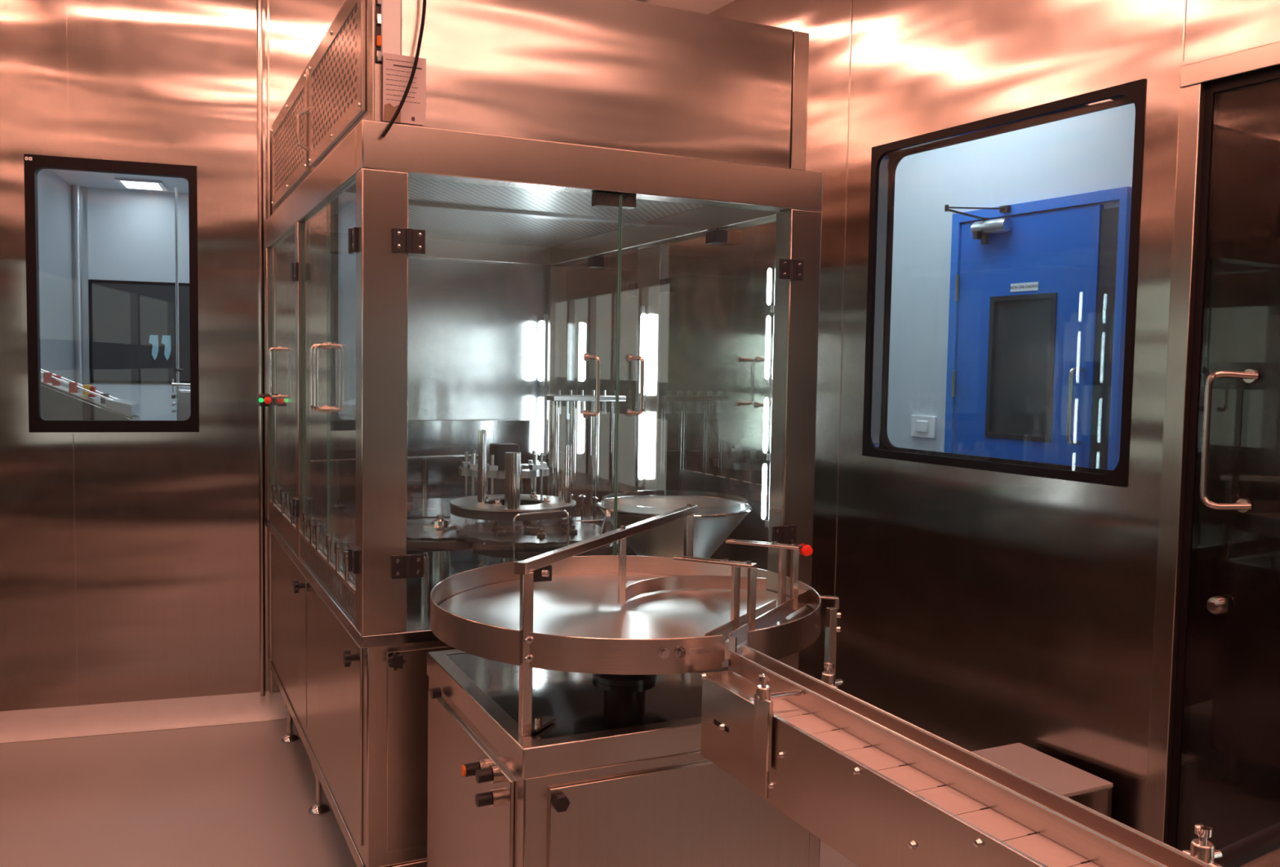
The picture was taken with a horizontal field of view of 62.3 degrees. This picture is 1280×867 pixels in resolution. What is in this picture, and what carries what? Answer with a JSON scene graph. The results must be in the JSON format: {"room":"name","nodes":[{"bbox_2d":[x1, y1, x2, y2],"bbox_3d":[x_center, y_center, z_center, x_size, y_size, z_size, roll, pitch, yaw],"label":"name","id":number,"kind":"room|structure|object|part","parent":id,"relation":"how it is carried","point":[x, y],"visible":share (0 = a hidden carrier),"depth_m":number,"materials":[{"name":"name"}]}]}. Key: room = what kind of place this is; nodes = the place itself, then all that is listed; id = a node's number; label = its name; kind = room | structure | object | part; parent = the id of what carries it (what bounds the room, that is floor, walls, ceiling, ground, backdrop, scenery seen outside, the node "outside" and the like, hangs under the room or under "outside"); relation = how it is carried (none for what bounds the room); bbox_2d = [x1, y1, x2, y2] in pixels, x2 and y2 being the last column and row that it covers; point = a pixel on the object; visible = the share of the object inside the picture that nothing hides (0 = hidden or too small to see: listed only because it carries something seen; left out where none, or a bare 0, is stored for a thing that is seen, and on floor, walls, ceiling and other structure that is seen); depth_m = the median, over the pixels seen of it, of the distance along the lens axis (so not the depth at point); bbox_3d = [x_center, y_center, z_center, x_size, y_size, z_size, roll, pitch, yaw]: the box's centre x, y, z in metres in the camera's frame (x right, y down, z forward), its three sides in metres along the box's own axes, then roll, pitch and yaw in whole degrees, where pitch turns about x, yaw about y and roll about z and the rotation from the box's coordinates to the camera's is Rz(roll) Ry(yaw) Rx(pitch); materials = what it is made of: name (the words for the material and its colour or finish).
{"room":"clean room","nodes":[
{"label":"clean room","id":0,"kind":"room"},
{"bbox_2d":[37,168,75,388],"bbox_3d":[-3.369,-0.242,5.640,0.060,2.660,3.450,0,4,-18],"label":"wall","id":1,"kind":"structure","parent":0,"point":[54,193],"depth_m":6.68,"materials":[{"name":"paint"}]},
{"bbox_2d":[51,168,188,193],"bbox_3d":[-2.396,-1.594,5.902,2.080,0.040,3.509,0,4,-18],"label":"ceiling","id":2,"kind":"structure","parent":0,"point":[87,179],"depth_m":6.90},
{"bbox_2d":[114,177,168,191],"bbox_3d":[-3.309,-1.654,7.036,0.280,0.014,0.360,0,4,-18],"label":"recessed light","id":3,"kind":"object","parent":2,"relation":"in","point":[134,184],"visible":1,"depth_m":7.01,"materials":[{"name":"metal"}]},
{"bbox_2d":[121,181,161,189],"bbox_3d":[-3.309,-1.656,7.035,0.220,0.006,0.300,0,4,-18],"label":"diffuser","id":4,"kind":"object","parent":3,"relation":"attached to","point":[125,184],"depth_m":7.06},
{"bbox_2d":[0,0,267,711],"bbox_3d":[-2.026,-0.325,4.231,1.005,3.050,0.050,0,4,-18],"label":"wall","id":5,"kind":"structure","parent":0,"point":[167,541],"depth_m":4.22,"materials":[{"name":"metal"}]},
{"bbox_2d":[66,0,78,706],"bbox_3d":[-2.220,-0.373,4.136,0.003,2.950,0.002,0,4,-20],"label":"trim","id":6,"kind":"structure","parent":5,"relation":"attached to","point":[66,0],"depth_m":4.17,"materials":[{"name":"metal"}]},
{"bbox_2d":[23,153,199,432],"bbox_3d":[-2.081,-0.539,4.199,0.611,1.066,0.060,0,4,-18],"label":"window","id":7,"kind":"structure","parent":5,"relation":"in","point":[33,163],"depth_m":4.14,"materials":[{"name":"black rubber"}]},
{"bbox_2d":[0,691,269,743],"bbox_3d":[-2.033,1.144,4.276,1.010,0.112,0.052,0,4,-18],"label":"baseboard","id":8,"kind":"structure","parent":5,"relation":"attached to","point":[80,721],"depth_m":4.28,"materials":[{"name":"paint"}]},
{"bbox_2d":[256,0,271,696],"bbox_3d":[-1.543,-0.374,4.350,0.048,2.950,0.023,0,4,-18],"label":"trim","id":9,"kind":"structure","parent":5,"relation":"attached to","point":[259,2],"depth_m":4.33,"materials":[{"name":"metal"}]},
{"bbox_2d":[87,186,190,420],"bbox_3d":[-2.951,-0.358,7.623,2.060,2.660,0.060,0,4,-18],"label":"wall","id":10,"kind":"structure","parent":0,"point":[131,233],"depth_m":7.36,"materials":[{"name":"paint"}]},
{"bbox_2d":[71,184,90,395],"bbox_3d":[-3.826,-0.351,7.258,0.090,2.660,0.082,0,4,-18],"label":"vertical pipe","id":11,"kind":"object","parent":10,"relation":"attached to","point":[79,193],"depth_m":7.21,"materials":[{"name":"metal"}]},
{"bbox_2d":[88,279,190,383],"bbox_3d":[-3.282,-0.704,7.450,1.075,0.710,0.016,0,4,-18],"label":"window","id":12,"kind":"structure","parent":10,"relation":"in","point":[123,315],"depth_m":7.37,"materials":[{"name":"grey glass"}]},
{"bbox_2d":[148,334,171,359],"bbox_3d":[-3.361,-0.601,7.413,0.142,0.175,0.012,0,4,-18],"label":"gloves","id":13,"kind":"object","parent":12,"relation":"hanging from","point":[153,339],"visible":1,"depth_m":7.41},
{"bbox_2d":[0,718,858,866],"bbox_3d":[-0.360,1.296,3.695,9.500,0.060,13.200,-1,4,-25],"label":"floor","id":14,"kind":"structure","parent":0,"point":[231,795],"depth_m":3.58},
{"bbox_2d":[40,368,139,420],"bbox_3d":[-2.750,0.367,5.018,0.680,1.545,0.335,0,4,-18],"label":"conveyor","id":15,"kind":"object","parent":14,"relation":"on","point":[59,402],"visible":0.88,"depth_m":4.90,"materials":[{"name":"metal"}]},
{"bbox_3d":[-2.756,-0.271,4.917,0.594,0.260,0.010,0,4,-18],"label":"guide rod","id":16,"kind":"part","parent":15,"relation":"part of","materials":[{"name":"metal"}]},
{"bbox_3d":[-2.803,-0.281,5.059,0.594,0.260,0.010,0,4,-18],"label":"guide rod","id":17,"kind":"part","parent":15,"relation":"part of","materials":[{"name":"metal"}]},
{"bbox_2d":[171,186,191,420],"bbox_3d":[-2.285,-0.058,5.404,0.192,2.360,0.200,0,4,-18],"label":"stand","id":18,"kind":"object","parent":14,"relation":"on","point":[183,411],"visible":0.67,"depth_m":5.36,"materials":[{"name":"metal"}]},
{"bbox_3d":[-2.338,-0.606,5.349,0.014,1.260,0.014,0,4,-18],"label":"rod","id":19,"kind":"part","parent":18,"relation":"part of","materials":[{"name":"metal"}]},
{"bbox_3d":[-2.280,-0.241,5.390,0.191,0.071,0.025,0,4,-18],"label":"cross arm","id":20,"kind":"part","parent":18,"relation":"part of","materials":[{"name":"metal"}]},
{"bbox_3d":[-2.298,-0.090,5.398,0.100,0.265,0.020,0,4,-18],"label":"bracket plate","id":21,"kind":"part","parent":18,"relation":"part of","materials":[{"name":"metal"}]},
{"bbox_2d":[256,119,822,866],"bbox_3d":[-0.477,0.230,3.716,1.458,2.060,2.117,-1,4,-25],"label":"machine","id":22,"kind":"object","parent":14,"relation":"on","point":[411,277],"visible":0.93,"depth_m":3.31,"materials":[{"name":"metal"}]},
{"bbox_3d":[-1.379,-0.229,3.989,0.040,0.201,0.020,-1,4,-25],"label":"handle","id":23,"kind":"part","parent":22,"relation":"part of","materials":[{"name":"metal"}]},
{"bbox_3d":[-1.484,-0.196,4.319,0.080,1.099,0.080,-1,4,-25],"label":"post","id":24,"kind":"part","parent":22,"relation":"part of","materials":[{"name":"metal"}]},
{"bbox_3d":[-1.308,-0.207,3.894,0.006,1.011,0.831,-1,4,-25],"label":"glass door","id":25,"kind":"part","parent":22,"relation":"part of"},
{"bbox_3d":[-1.385,1.094,4.191,0.040,0.204,0.040,-1,4,-25],"label":"leg","id":26,"kind":"part","parent":22,"relation":"part of","materials":[{"name":"metal"}]},
{"bbox_3d":[-1.290,0.687,3.874,0.005,0.500,0.960,-1,4,-25],"label":"access panel","id":27,"kind":"part","parent":22,"relation":"part of","materials":[{"name":"metal"}]},
{"bbox_3d":[-1.117,0.500,3.467,0.030,0.042,0.041,-1,4,-25],"label":"knob","id":28,"kind":"part","parent":22,"relation":"part of","materials":[{"name":"plastic"}]},
{"bbox_3d":[-1.112,-0.138,3.493,0.040,1.099,0.065,-1,4,-25],"label":"post","id":29,"kind":"part","parent":22,"relation":"part of","materials":[{"name":"metal"}]},
{"bbox_3d":[-1.093,0.330,3.432,0.010,0.010,1.840,-1,4,-25],"label":"rail","id":30,"kind":"part","parent":22,"relation":"part of","materials":[{"name":"metal"}]},
{"bbox_3d":[-1.071,1.141,3.533,0.040,0.204,0.040,-1,4,-25],"label":"leg","id":31,"kind":"part","parent":22,"relation":"part of","materials":[{"name":"metal"}]},
{"bbox_3d":[-0.923,-0.161,3.034,0.040,0.201,0.020,-1,4,-25],"label":"handle","id":32,"kind":"part","parent":22,"relation":"part of","materials":[{"name":"metal"}]},
{"bbox_3d":[-0.895,-0.157,2.976,0.040,0.201,0.020,-1,4,-25],"label":"handle","id":33,"kind":"part","parent":22,"relation":"part of","materials":[{"name":"metal"}]},
{"bbox_3d":[-0.881,0.748,3.019,0.005,0.500,0.900,-1,4,-25],"label":"access panel","id":34,"kind":"part","parent":22,"relation":"part of","materials":[{"name":"metal"}]},
{"bbox_3d":[-0.538,1.016,3.746,1.240,0.036,2.000,-1,4,-25],"label":"frame rail","id":35,"kind":"part","parent":22,"relation":"part of","materials":[{"name":"metal"}]},
{"bbox_3d":[-0.722,0.559,2.639,0.030,0.042,0.041,-1,4,-25],"label":"knob","id":36,"kind":"part","parent":22,"relation":"part of","materials":[{"name":"plastic"}]},
{"bbox_3d":[-0.620,-0.070,2.542,0.108,1.099,0.080,-1,4,-25],"label":"post","id":37,"kind":"part","parent":22,"relation":"part of","materials":[{"name":"metal"}]},
{"bbox_3d":[-0.998,0.101,4.305,0.700,0.022,0.012,-1,4,-25],"label":"rail","id":38,"kind":"part","parent":22,"relation":"part of","materials":[{"name":"metal"}]},
{"bbox_3d":[-0.589,0.549,2.560,0.041,0.042,0.030,-1,4,-25],"label":"knob","id":39,"kind":"part","parent":22,"relation":"part of","materials":[{"name":"plastic"}]},
{"bbox_3d":[-0.853,0.294,3.719,0.378,0.018,0.067,2,4,12],"label":"guide rail","id":40,"kind":"part","parent":22,"relation":"part of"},
{"bbox_3d":[-0.929,0.271,4.003,0.129,0.023,0.378,0,4,-11],"label":"guide rail","id":41,"kind":"part","parent":22,"relation":"part of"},
{"bbox_3d":[-0.945,-0.204,4.592,1.128,1.098,0.020,-1,4,-25],"label":"panel","id":42,"kind":"part","parent":22,"relation":"part of","materials":[{"name":"metal"}]},
{"bbox_3d":[-0.787,0.294,4.031,0.660,0.012,0.660,-1,4,-25],"label":"transfer plate","id":43,"kind":"part","parent":22,"relation":"part of","materials":[{"name":"metal"}]},
{"bbox_3d":[-0.607,0.395,2.992,0.022,0.116,0.021,-1,4,-25],"label":"support rod","id":44,"kind":"part","parent":22,"relation":"part of","materials":[{"name":"metal"}]},
{"bbox_3d":[-0.525,0.424,3.721,1.284,0.030,2.060,-1,4,-25],"label":"deck plate","id":45,"kind":"part","parent":22,"relation":"part of","materials":[{"name":"metal"}]},
{"bbox_3d":[-0.600,0.328,3.184,0.337,0.017,0.080,0,4,-10],"label":"guide rail","id":46,"kind":"part","parent":22,"relation":"part of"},
{"bbox_3d":[-0.708,-0.804,4.080,1.128,0.010,0.939,-1,4,-25],"label":"diffuser panel","id":47,"kind":"part","parent":22,"relation":"part of","materials":[{"name":"metal"}]},
{"bbox_3d":[-0.604,0.269,3.897,0.022,0.254,0.021,-1,4,-25],"label":"leg","id":48,"kind":"part","parent":22,"relation":"part of","materials":[{"name":"metal"}]},
{"bbox_3d":[-0.438,0.404,2.929,0.022,0.112,0.021,-1,4,-25],"label":"support rod","id":49,"kind":"part","parent":22,"relation":"part of","materials":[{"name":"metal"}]},
{"bbox_3d":[-0.545,0.280,3.738,0.022,0.254,0.021,-1,4,-25],"label":"leg","id":50,"kind":"part","parent":22,"relation":"part of","materials":[{"name":"metal"}]},
{"bbox_3d":[-0.445,0.268,3.956,0.022,0.254,0.022,-1,4,-25],"label":"leg","id":51,"kind":"part","parent":22,"relation":"part of","materials":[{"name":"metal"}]},
{"bbox_3d":[-0.386,0.279,3.797,0.022,0.254,0.022,-1,4,-25],"label":"leg","id":52,"kind":"part","parent":22,"relation":"part of","materials":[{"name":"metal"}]},
{"bbox_2d":[271,0,808,213],"bbox_3d":[-0.526,-1.053,3.622,1.261,0.509,2.029,-1,4,-25],"label":"fan housing","id":53,"kind":"object","parent":22,"relation":"on","point":[623,74],"visible":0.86,"depth_m":2.75,"materials":[{"name":"metal"}]},
{"bbox_2d":[274,89,303,194],"bbox_3d":[-1.249,-1.019,3.767,0.006,0.229,0.829,-1,4,-25],"label":"grille","id":54,"kind":"object","parent":53,"relation":"attached to","point":[288,155],"depth_m":3.75,"materials":[{"name":"metal"}]},
{"bbox_3d":[-1.250,-1.022,3.767,0.011,0.315,0.930,-1,4,-25],"label":"grille frame","id":55,"kind":"part","parent":53,"relation":"part of","materials":[{"name":"metal"}]},
{"bbox_2d":[312,4,357,149],"bbox_3d":[-0.843,-0.959,2.916,0.006,0.229,0.739,-1,4,-25],"label":"grille","id":56,"kind":"object","parent":53,"relation":"attached to","point":[335,72],"depth_m":2.86,"materials":[{"name":"metal"}]},
{"bbox_3d":[-0.843,-0.961,2.916,0.011,0.315,0.840,-1,4,-25],"label":"grille frame","id":57,"kind":"part","parent":53,"relation":"part of","materials":[{"name":"metal"}]},
{"bbox_2d":[381,0,426,137],"bbox_3d":[-0.547,-0.985,2.460,0.115,0.600,0.010,-2,5,-39],"label":"cable","id":58,"kind":"object","parent":53,"relation":"hanging from","point":[424,8],"visible":1,"depth_m":2.48,"materials":[{"name":"rubber"}]},
{"bbox_2d":[382,52,426,125],"bbox_3d":[-0.555,-0.811,2.496,0.102,0.156,0.003,-1,4,-25],"label":"paper","id":59,"kind":"object","parent":53,"relation":"attached to","point":[397,68],"visible":0.96,"depth_m":2.49,"materials":[{"name":"paper"}]},
{"bbox_2d":[537,313,548,461],"bbox_3d":[-0.437,-0.204,4.740,0.043,0.660,0.033,-1,4,-25],"label":"lamp","id":60,"kind":"object","parent":22,"relation":"attached to","point":[542,325],"visible":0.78,"depth_m":4.73,"materials":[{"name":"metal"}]},
{"bbox_2d":[539,381,546,386],"bbox_3d":[-0.434,-0.224,4.740,0.033,0.019,0.033,-1,4,-25],"label":"socket","id":61,"kind":"object","parent":60,"relation":"attached to","point":[541,383],"depth_m":4.73,"materials":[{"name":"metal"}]},
{"bbox_3d":[-0.395,-0.209,4.838,0.074,1.099,0.080,-1,4,-25],"label":"post","id":62,"kind":"part","parent":22,"relation":"part of","materials":[{"name":"metal"}]},
{"bbox_3d":[-0.287,-0.741,3.198,1.128,0.010,0.899,-1,4,-25],"label":"diffuser panel","id":63,"kind":"part","parent":22,"relation":"part of","materials":[{"name":"metal"}]},
{"bbox_3d":[-0.159,0.338,3.140,0.167,0.023,0.494,3,4,29],"label":"guide rail","id":64,"kind":"part","parent":22,"relation":"part of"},
{"bbox_3d":[-0.096,0.773,2.831,1.155,0.500,0.006,-1,4,-25],"label":"access panel","id":65,"kind":"part","parent":22,"relation":"part of","materials":[{"name":"metal"}]},
{"bbox_3d":[-0.122,-0.123,2.720,0.046,0.168,0.020,3,4,35],"label":"handle","id":66,"kind":"part","parent":22,"relation":"part of","materials":[{"name":"metal"}]},
{"bbox_2d":[587,256,604,268],"bbox_3d":[-0.181,-0.711,4.338,0.043,0.060,0.070,-1,4,-25],"label":"switch","id":67,"kind":"object","parent":22,"relation":"attached to","point":[595,262],"depth_m":4.31,"materials":[{"name":"plastic"}]},
{"bbox_3d":[-0.188,-0.180,4.428,0.006,1.092,0.836,-1,4,-25],"label":"glass door","id":68,"kind":"part","parent":22,"relation":"part of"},
{"bbox_2d":[591,191,618,208],"bbox_3d":[-0.091,-0.607,2.752,0.061,0.034,0.038,-1,4,-25],"label":"switch","id":69,"kind":"object","parent":22,"relation":"attached to","point":[599,199],"depth_m":2.74,"materials":[{"name":"plastic"}]},
{"bbox_2d":[615,193,636,208],"bbox_3d":[-0.037,-0.609,2.777,0.044,0.034,0.038,-1,4,-25],"label":"switch","id":70,"kind":"object","parent":22,"relation":"attached to","point":[624,201],"depth_m":2.76,"materials":[{"name":"plastic"}]},
{"bbox_3d":[-0.009,-0.126,2.774,0.046,0.165,0.020,3,4,35],"label":"handle","id":71,"kind":"part","parent":22,"relation":"part of","materials":[{"name":"metal"}]},
{"bbox_2d":[636,305,647,487],"bbox_3d":[0.007,-0.137,3.957,0.027,0.680,0.042,-1,4,-25],"label":"lamp","id":72,"kind":"object","parent":22,"relation":"attached to","point":[643,317],"visible":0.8,"depth_m":3.95,"materials":[{"name":"metal"}]},
{"bbox_2d":[636,479,644,484],"bbox_3d":[0.001,0.182,3.978,0.026,0.019,0.026,-1,4,-25],"label":"socket","id":73,"kind":"object","parent":72,"relation":"attached to","point":[639,482],"depth_m":3.97,"materials":[{"name":"metal"}]},
{"bbox_3d":[0.040,-0.147,3.967,0.039,1.099,0.190,-1,4,-25],"label":"post","id":74,"kind":"part","parent":22,"relation":"part of","materials":[{"name":"metal"}]},
{"bbox_2d":[596,489,753,558],"bbox_3d":[0.101,0.324,3.219,0.479,0.254,0.475,-1,4,-25],"label":"bowl","id":75,"kind":"object","parent":22,"relation":"on","point":[715,518],"visible":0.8,"depth_m":3.11,"materials":[{"name":"metal"}]},
{"bbox_2d":[705,229,727,244],"bbox_3d":[0.249,-0.647,3.437,0.043,0.060,0.070,-1,4,-25],"label":"switch","id":76,"kind":"object","parent":22,"relation":"attached to","point":[713,237],"depth_m":3.41,"materials":[{"name":"plastic"}]},
{"bbox_3d":[0.324,0.214,3.568,0.118,0.138,0.620,-1,4,-25],"label":"control panel","id":77,"kind":"part","parent":22,"relation":"part of","materials":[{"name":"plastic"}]},
{"bbox_3d":[0.335,-0.165,3.368,0.062,0.158,0.018,-1,4,-25],"label":"handle","id":78,"kind":"part","parent":22,"relation":"part of","materials":[{"name":"metal"}]},
{"bbox_3d":[0.382,-0.158,3.269,0.062,0.158,0.018,-1,4,-25],"label":"handle","id":79,"kind":"part","parent":22,"relation":"part of","materials":[{"name":"metal"}]},
{"bbox_2d":[761,261,775,528],"bbox_3d":[0.391,-0.115,3.147,0.044,0.810,0.021,4,4,36],"label":"lamp","id":80,"kind":"object","parent":22,"relation":"attached to","point":[769,271],"visible":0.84,"depth_m":3.15,"materials":[{"name":"metal"}]},
{"bbox_2d":[764,520,768,527],"bbox_3d":[0.382,0.270,3.171,0.015,0.019,0.015,-1,4,-25],"label":"socket","id":81,"kind":"object","parent":80,"relation":"attached to","point":[766,522],"depth_m":3.16,"materials":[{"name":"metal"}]},
{"bbox_2d":[766,453,770,460],"bbox_3d":[0.386,0.070,3.158,0.015,0.019,0.015,-1,4,-25],"label":"socket","id":82,"kind":"object","parent":80,"relation":"attached to","point":[768,455],"depth_m":3.15,"materials":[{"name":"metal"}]},
{"bbox_2d":[768,379,772,386],"bbox_3d":[0.390,-0.149,3.145,0.015,0.019,0.015,-1,4,-25],"label":"socket","id":83,"kind":"object","parent":80,"relation":"attached to","point":[770,380],"depth_m":3.14,"materials":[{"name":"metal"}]},
{"bbox_2d":[770,305,773,311],"bbox_3d":[0.394,-0.369,3.131,0.015,0.019,0.015,-1,4,-25],"label":"socket","id":84,"kind":"object","parent":80,"relation":"attached to","point":[771,306],"depth_m":3.12,"materials":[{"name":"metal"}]},
{"bbox_3d":[0.444,-0.083,3.048,0.103,1.099,0.080,-1,4,-25],"label":"post","id":85,"kind":"part","parent":22,"relation":"part of","materials":[{"name":"metal"}]},
{"bbox_2d":[426,503,840,866],"bbox_3d":[-0.036,0.780,2.310,0.831,1.154,0.839,-1,4,-25],"label":"turntable","id":86,"kind":"object","parent":14,"relation":"on","point":[565,711],"visible":0.98,"depth_m":2.05,"materials":[{"name":"metal"}]},
{"bbox_3d":[-0.450,0.573,2.335,0.020,0.024,0.023,-1,4,-25],"label":"knob","id":87,"kind":"part","parent":86,"relation":"part of","materials":[{"name":"plastic"}]},
{"bbox_3d":[-0.362,0.903,2.192,0.008,0.592,0.595,-1,4,-25],"label":"panel","id":88,"kind":"part","parent":86,"relation":"part of","materials":[{"name":"metal"}]},
{"bbox_3d":[-0.206,0.398,1.917,0.020,0.298,0.020,-1,4,-25],"label":"post","id":89,"kind":"part","parent":86,"relation":"part of","materials":[{"name":"metal"}]},
{"bbox_3d":[-0.185,0.535,1.971,0.022,0.017,0.077,3,4,24],"label":"foot plate","id":90,"kind":"part","parent":86,"relation":"part of","materials":[{"name":"metal"}]},
{"bbox_3d":[-0.140,0.654,1.874,0.031,0.028,0.016,-1,4,-25],"label":"knob","id":91,"kind":"part","parent":86,"relation":"part of","materials":[{"name":"plastic"}]},
{"bbox_2d":[426,648,701,778],"bbox_3d":[-0.060,0.554,2.298,0.644,0.054,0.680,-1,4,-25],"label":"tray","id":92,"kind":"object","parent":86,"relation":"on","point":[590,724],"depth_m":2.06,"materials":[{"name":"metal"}]},
{"bbox_3d":[-0.060,0.555,2.298,0.573,0.052,0.609,-1,4,-25],"label":"tray plate","id":93,"kind":"part","parent":86,"relation":"part of","materials":[{"name":"metal"}]},
{"bbox_3d":[-0.039,0.300,2.312,0.014,0.146,0.014,-1,4,-25],"label":"hanging rod","id":94,"kind":"part","parent":86,"relation":"part of","materials":[{"name":"metal"}]},
{"bbox_3d":[0.085,0.922,2.015,0.557,0.592,0.010,-1,4,-25],"label":"door","id":95,"kind":"part","parent":86,"relation":"part of","materials":[{"name":"metal"}]},
{"bbox_3d":[0.079,0.389,1.889,0.156,0.046,0.010,0,4,-15],"label":"gate plate","id":96,"kind":"part","parent":86,"relation":"part of","materials":[{"name":"metal"}]},
{"bbox_3d":[0.117,0.377,2.708,0.032,0.344,0.028,-1,4,-25],"label":"post","id":97,"kind":"part","parent":86,"relation":"part of","materials":[{"name":"metal"}]},
{"bbox_3d":[0.364,0.459,2.253,0.113,0.234,0.028,2,4,16],"label":"post","id":98,"kind":"part","parent":86,"relation":"part of","materials":[{"name":"metal"}]},
{"bbox_2d":[700,644,1222,866],"bbox_3d":[0.580,0.936,1.053,0.178,1.020,1.978,-1,4,-25],"label":"conveyor","id":99,"kind":"object","parent":14,"relation":"on","point":[877,787],"visible":1,"depth_m":1.45,"materials":[{"name":"metal"}]},
{"bbox_3d":[0.191,0.435,1.843,0.110,0.004,0.156,-1,4,-25],"label":"transfer plate","id":100,"kind":"part","parent":99,"relation":"part of","materials":[{"name":"metal"}]},
{"bbox_3d":[0.159,0.502,1.769,0.011,0.142,0.214,-1,4,-25],"label":"plate","id":101,"kind":"part","parent":99,"relation":"part of","materials":[{"name":"metal"}]},
{"bbox_3d":[0.195,0.389,1.666,0.017,0.018,0.017,-1,4,-25],"label":"knob","id":102,"kind":"part","parent":99,"relation":"part of","materials":[{"name":"metal"}]},
{"bbox_3d":[0.221,0.416,1.681,0.082,0.010,0.010,-1,4,-25],"label":"rod","id":103,"kind":"part","parent":99,"relation":"part of","materials":[{"name":"metal"}]},
{"bbox_3d":[0.311,0.386,1.747,0.017,0.018,0.017,-1,4,-25],"label":"knob","id":104,"kind":"part","parent":99,"relation":"part of","materials":[{"name":"metal"}]},
{"bbox_3d":[0.308,0.413,1.748,0.058,0.010,0.010,-1,4,-25],"label":"rod","id":105,"kind":"part","parent":99,"relation":"part of","materials":[{"name":"metal"}]},
{"bbox_3d":[0.580,0.569,0.892,0.008,0.143,1.735,-1,4,-25],"label":"plate","id":106,"kind":"part","parent":99,"relation":"part of","materials":[{"name":"metal"}]},
{"bbox_3d":[0.604,0.430,1.135,0.017,0.018,0.017,-1,4,-25],"label":"knob","id":107,"kind":"part","parent":99,"relation":"part of","materials":[{"name":"metal"}]},
{"bbox_3d":[0.601,0.457,1.135,0.058,0.010,0.010,-1,4,-25],"label":"rod","id":108,"kind":"part","parent":99,"relation":"part of","materials":[{"name":"metal"}]},
{"bbox_2d":[972,742,1112,817],"bbox_3d":[1.097,1.136,2.976,0.237,0.400,0.337,-1,4,-25],"label":"box","id":109,"kind":"object","parent":14,"relation":"on","point":[1090,790],"visible":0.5,"depth_m":2.92,"materials":[{"name":"metal"}]},
{"bbox_2d":[1213,822,1279,866],"bbox_3d":[1.233,0.974,1.122,1.035,0.960,1.035,-1,4,-25],"label":"side table","id":110,"kind":"object","parent":14,"relation":"on","point":[1261,848],"visible":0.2,"depth_m":1.23,"materials":[{"name":"metal"}]},
{"bbox_2d":[264,0,638,693],"bbox_3d":[-0.732,-0.338,4.790,1.834,3.050,0.060,-1,4,-25],"label":"wall","id":111,"kind":"structure","parent":0,"point":[297,28],"depth_m":4.98,"materials":[{"name":"metal"}]},
{"bbox_2d":[269,692,287,720],"bbox_3d":[-0.741,1.137,4.828,1.810,0.102,0.052,-1,4,-25],"label":"baseboard","id":112,"kind":"structure","parent":111,"relation":"attached to","point":[277,711],"depth_m":4.46,"materials":[{"name":"paint"}]},
{"bbox_2d":[631,0,734,13],"bbox_3d":[0.680,-1.645,1.263,3.850,0.050,7.900,-1,4,-25],"label":"ceiling","id":113,"kind":"structure","parent":0,"point":[705,6],"depth_m":4.52,"materials":[{"name":"paint"}]},
{"bbox_2d":[664,0,1279,832],"bbox_3d":[1.920,-0.110,1.887,0.074,3.050,7.650,-1,4,-29],"label":"wall","id":114,"kind":"structure","parent":0,"point":[980,610],"depth_m":3.41,"materials":[{"name":"metal"}]},
{"bbox_2d":[833,0,852,607],"bbox_3d":[0.742,-0.306,3.899,0.002,2.950,0.003,-1,4,-29],"label":"trim","id":115,"kind":"structure","parent":114,"relation":"attached to","point":[851,0],"depth_m":3.88,"materials":[{"name":"metal"}]},
{"bbox_2d":[862,78,1146,487],"bbox_3d":[1.105,-0.432,3.327,0.082,1.092,1.067,-1,4,-29],"label":"window","id":116,"kind":"structure","parent":114,"relation":"in","point":[886,157],"depth_m":3.43,"materials":[{"name":"black rubber"}]},
{"bbox_2d":[1143,0,1186,833],"bbox_3d":[1.381,-0.224,2.767,0.002,2.950,0.005,-1,4,-29],"label":"trim","id":117,"kind":"structure","parent":114,"relation":"attached to","point":[1184,15],"depth_m":2.77,"materials":[{"name":"metal"}]},
{"bbox_2d":[1144,40,1279,851],"bbox_3d":[1.665,0.239,2.291,0.128,2.294,1.158,-1,4,-29],"label":"door","id":118,"kind":"structure","parent":114,"relation":"in","point":[1214,751],"depth_m":2.67,"materials":[{"name":"metal"}]},
{"bbox_3d":[1.449,0.018,2.608,0.114,0.345,0.027,2,4,21],"label":"handle","id":119,"kind":"part","parent":118,"relation":"part of","materials":[{"name":"metal"}]},
{"bbox_2d":[887,102,1135,452],"bbox_3d":[1.665,-0.068,3.961,0.060,2.700,5.400,-1,4,-29],"label":"wall","id":120,"kind":"structure","parent":0,"point":[1092,152],"depth_m":4.53,"materials":[{"name":"paint"}]},
{"bbox_2d":[910,414,936,438],"bbox_3d":[1.239,-0.030,4.637,0.020,0.095,0.143,-1,4,-29],"label":"switch plate","id":121,"kind":"object","parent":120,"relation":"attached to","point":[922,426],"visible":1,"depth_m":4.62,"materials":[{"name":"white plastic"}]},
{"bbox_2d":[943,186,1132,470],"bbox_3d":[1.425,0.185,4.112,0.218,2.168,0.825,-1,4,-29],"label":"door","id":122,"kind":"structure","parent":120,"relation":"in","point":[1037,309],"depth_m":4.07,"materials":[{"name":"blue paint"}]},
{"bbox_3d":[1.349,-0.867,4.237,0.254,0.088,0.091,2,4,14],"label":"closer arm","id":123,"kind":"part","parent":122,"relation":"part of","materials":[{"name":"metal"}]},
{"bbox_3d":[1.504,-0.259,4.163,0.008,0.540,0.291,-1,4,-29],"label":"vision panel","id":124,"kind":"part","parent":122,"relation":"part of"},
{"bbox_3d":[1.603,-0.101,3.902,0.063,0.288,0.018,0,4,-19],"label":"handle","id":125,"kind":"part","parent":122,"relation":"part of","materials":[{"name":"metal"}]}
]}

